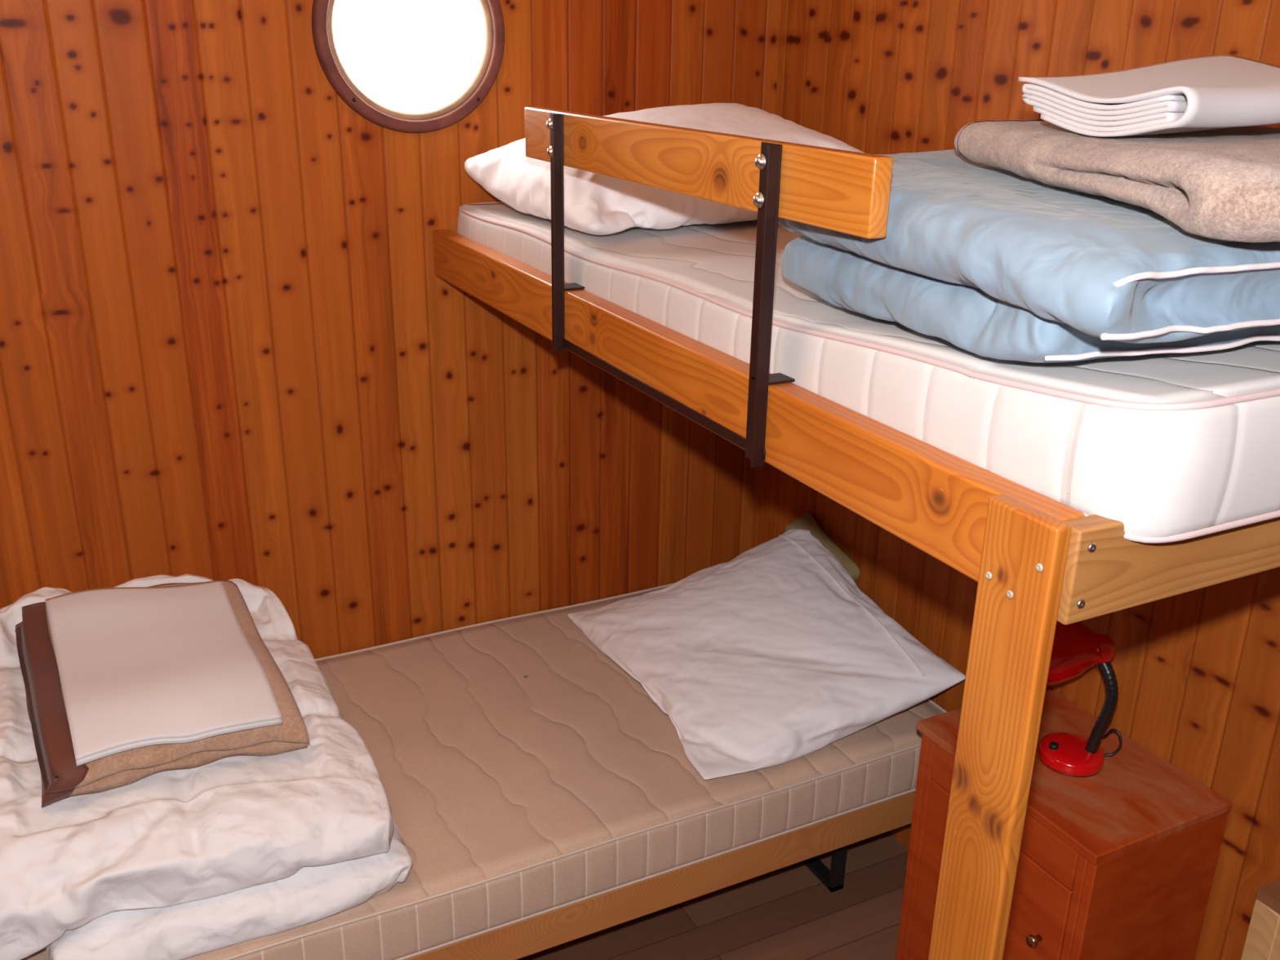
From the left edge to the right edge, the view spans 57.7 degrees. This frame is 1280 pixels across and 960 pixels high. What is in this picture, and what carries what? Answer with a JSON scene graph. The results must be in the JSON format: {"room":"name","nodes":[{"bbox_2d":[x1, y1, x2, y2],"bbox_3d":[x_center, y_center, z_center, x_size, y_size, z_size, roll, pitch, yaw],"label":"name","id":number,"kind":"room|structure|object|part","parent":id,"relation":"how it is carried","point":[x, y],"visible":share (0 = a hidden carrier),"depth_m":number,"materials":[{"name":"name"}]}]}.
{"room":"bunk bedroom","nodes":[
{"label":"bunk bedroom","id":0,"kind":"room"},
{"bbox_2d":[0,0,781,658],"bbox_3d":[-1.275,-0.213,2.353,3.653,2.450,0.003,-9,23,-25],"label":"wall","id":1,"kind":"structure","parent":0,"point":[233,345],"depth_m":2.60,"materials":[{"name":"brown wood"}]},
{"bbox_2d":[311,0,504,133],"bbox_3d":[-0.501,-0.968,2.506,0.418,0.418,0.100,-9,23,-25],"label":"window","id":2,"kind":"structure","parent":1,"relation":"in","point":[481,71],"depth_m":2.54,"materials":[{"name":"brown metal"}]},
{"bbox_2d":[516,831,908,959],"bbox_3d":[-0.410,1.560,1.160,3.713,0.001,4.001,-9,23,-25],"label":"floor","id":3,"kind":"structure","parent":0,"point":[788,913],"depth_m":2.65,"materials":[{"name":"brown laminate"}]},
{"bbox_2d":[404,791,915,959],"bbox_3d":[-0.382,0.819,2.652,2.023,0.318,0.930,-9,23,-25],"label":"bed","id":4,"kind":"object","parent":3,"relation":"on","point":[548,930],"visible":0.07,"depth_m":2.36,"materials":[{"name":"brown wood"}]},
{"bbox_2d":[20,582,946,959],"bbox_3d":[-0.368,0.607,2.582,2.020,0.125,0.953,-9,23,-25],"label":"mattress","id":5,"kind":"object","parent":4,"relation":"on","point":[524,774],"visible":0.42,"depth_m":2.42,"materials":[{"name":"beige fabric"}]},
{"bbox_2d":[0,573,412,959],"bbox_3d":[-1.137,0.519,2.129,1.249,0.328,0.947,-9,23,-25],"label":"duvet","id":6,"kind":"object","parent":5,"relation":"on","point":[184,863],"visible":0.51,"depth_m":1.95,"materials":[{"name":"fabric"}]},
{"bbox_2d":[14,579,309,807],"bbox_3d":[-0.930,0.372,2.221,0.460,0.149,0.606,-9,23,-25],"label":"folded blanket","id":7,"kind":"object","parent":6,"relation":"on","point":[61,777],"visible":0.22,"depth_m":2.04,"materials":[{"name":"beige fabric"}]},
{"bbox_2d":[44,580,282,766],"bbox_3d":[-0.903,0.334,2.173,0.330,0.098,0.535,-10,23,-28],"label":"sheet","id":8,"kind":"object","parent":7,"relation":"on","point":[138,667],"visible":1,"depth_m":2.12,"materials":[{"name":"white fabric"}]},
{"bbox_2d":[567,511,965,779],"bbox_3d":[0.263,0.335,2.761,0.649,0.274,0.799,-7,22,-21],"label":"pillow","id":9,"kind":"object","parent":5,"relation":"on","point":[773,654],"visible":1,"depth_m":2.63,"materials":[{"name":"white fabric"}]},
{"bbox_2d":[432,106,1279,959],"bbox_3d":[0.347,0.222,2.244,0.935,1.766,1.925,-9,23,-25],"label":"bunk","id":10,"kind":"object","parent":3,"relation":"on","point":[1036,560],"visible":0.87,"depth_m":1.27,"materials":[{"name":"brown wood"}]},
{"bbox_3d":[-0.028,-0.221,1.887,0.040,0.104,1.894,-9,23,-25],"label":"long rail","id":11,"kind":"part","parent":10,"relation":"part of","materials":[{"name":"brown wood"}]},
{"bbox_2d":[457,201,1279,542],"bbox_3d":[0.393,-0.352,2.029,0.875,0.174,1.954,-9,23,-25],"label":"mattress","id":12,"kind":"object","parent":10,"relation":"on","point":[1168,447],"visible":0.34,"depth_m":1.22,"materials":[{"name":"white fabric"}]},
{"bbox_2d":[464,102,863,235],"bbox_3d":[0.091,-0.682,2.473,0.774,0.221,0.619,-9,23,-25],"label":"pillow","id":13,"kind":"object","parent":12,"relation":"on","point":[597,204],"visible":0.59,"depth_m":2.30,"materials":[{"name":"white fabric"}]},
{"bbox_2d":[777,149,1279,362],"bbox_3d":[0.583,-0.327,1.563,0.862,0.187,0.900,-9,23,-25],"label":"duvet","id":14,"kind":"object","parent":12,"relation":"on","point":[984,260],"visible":0.75,"depth_m":1.15,"materials":[{"name":"fabric"}]},
{"bbox_2d":[954,119,1279,242],"bbox_3d":[0.697,-0.346,1.297,0.484,0.074,0.689,-2,21,-7],"label":"folded blanket","id":15,"kind":"object","parent":14,"relation":"on","point":[1221,184],"visible":0.92,"depth_m":1.14,"materials":[{"name":"grey fabric"}]},
{"bbox_2d":[1017,54,1279,136],"bbox_3d":[0.694,-0.469,1.412,0.421,0.089,0.287,-9,23,-25],"label":"sheet","id":16,"kind":"object","parent":15,"relation":"on","point":[1215,91],"visible":1,"depth_m":1.33,"materials":[{"name":"white fabric"}]},
{"bbox_3d":[0.352,0.717,1.345,0.021,1.473,0.090,-9,23,-25],"label":"post","id":17,"kind":"part","parent":10,"relation":"part of","materials":[{"name":"brown wood"}]},
{"bbox_2d":[895,685,1232,959],"bbox_3d":[0.770,0.823,2.249,0.352,0.654,0.448,-9,23,-25],"label":"nightstand","id":18,"kind":"object","parent":3,"relation":"on","point":[1118,862],"visible":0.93,"depth_m":2.03,"materials":[{"name":"red wood"}]},
{"bbox_3d":[0.690,0.764,2.426,0.324,0.636,0.018,-9,23,-25],"label":"panel","id":19,"kind":"part","parent":18,"relation":"part of","materials":[{"name":"red wood"}]},
{"bbox_3d":[0.646,0.861,2.189,0.018,0.482,0.358,-9,23,-25],"label":"door","id":20,"kind":"part","parent":18,"relation":"part of","materials":[{"name":"red wood"}]},
{"bbox_3d":[0.651,0.594,2.089,0.018,0.080,0.358,-9,23,-25],"label":"drawer","id":21,"kind":"part","parent":18,"relation":"part of","materials":[{"name":"red wood"}]},
{"bbox_3d":[0.690,0.804,2.030,0.025,0.023,0.023,-9,23,-25],"label":"knob","id":22,"kind":"part","parent":18,"relation":"part of","materials":[{"name":"gold metal"}]},
{"bbox_2d":[1037,621,1122,777],"bbox_3d":[0.814,0.378,2.139,0.207,0.257,0.184,-9,23,-25],"label":"desk lamp","id":23,"kind":"object","parent":18,"relation":"on","point":[1076,648],"visible":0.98,"depth_m":2.08,"materials":[{"name":"red metal"}]},
{"bbox_2d":[1048,741,1058,750],"bbox_3d":[0.757,0.489,2.124,0.017,0.016,0.017,-9,23,-25],"label":"switch","id":24,"kind":"object","parent":23,"relation":"attached to","point":[1053,745],"depth_m":2.12,"materials":[{"name":"black plastic"}]},
{"bbox_3d":[0.781,0.322,2.117,0.145,0.138,0.156,-9,23,-25],"label":"lamp shade","id":25,"kind":"part","parent":23,"relation":"part of","materials":[{"name":"red metal"}]},
{"bbox_3d":[0.881,0.469,2.183,0.037,0.056,0.124,7,21,15],"label":"cord","id":26,"kind":"part","parent":23,"relation":"part of","materials":[{"name":"black plastic"}]},
{"bbox_3d":[0.878,0.897,2.081,0.324,0.636,0.018,-9,23,-25],"label":"panel","id":27,"kind":"part","parent":18,"relation":"part of","materials":[{"name":"red wood"}]},
{"bbox_2d":[1240,879,1279,959],"bbox_3d":[1.120,0.998,1.648,0.293,0.760,0.503,-9,23,-25],"label":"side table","id":28,"kind":"object","parent":3,"relation":"on","point":[1262,942],"visible":1,"depth_m":1.66,"materials":[{"name":"beige wood"}]},
{"bbox_2d":[751,0,1279,959],"bbox_3d":[1.221,0.150,1.507,0.003,2.450,3.941,-9,23,-25],"label":"wall","id":29,"kind":"structure","parent":0,"point":[1197,671],"depth_m":2.19,"materials":[{"name":"brown wood"}]}
]}

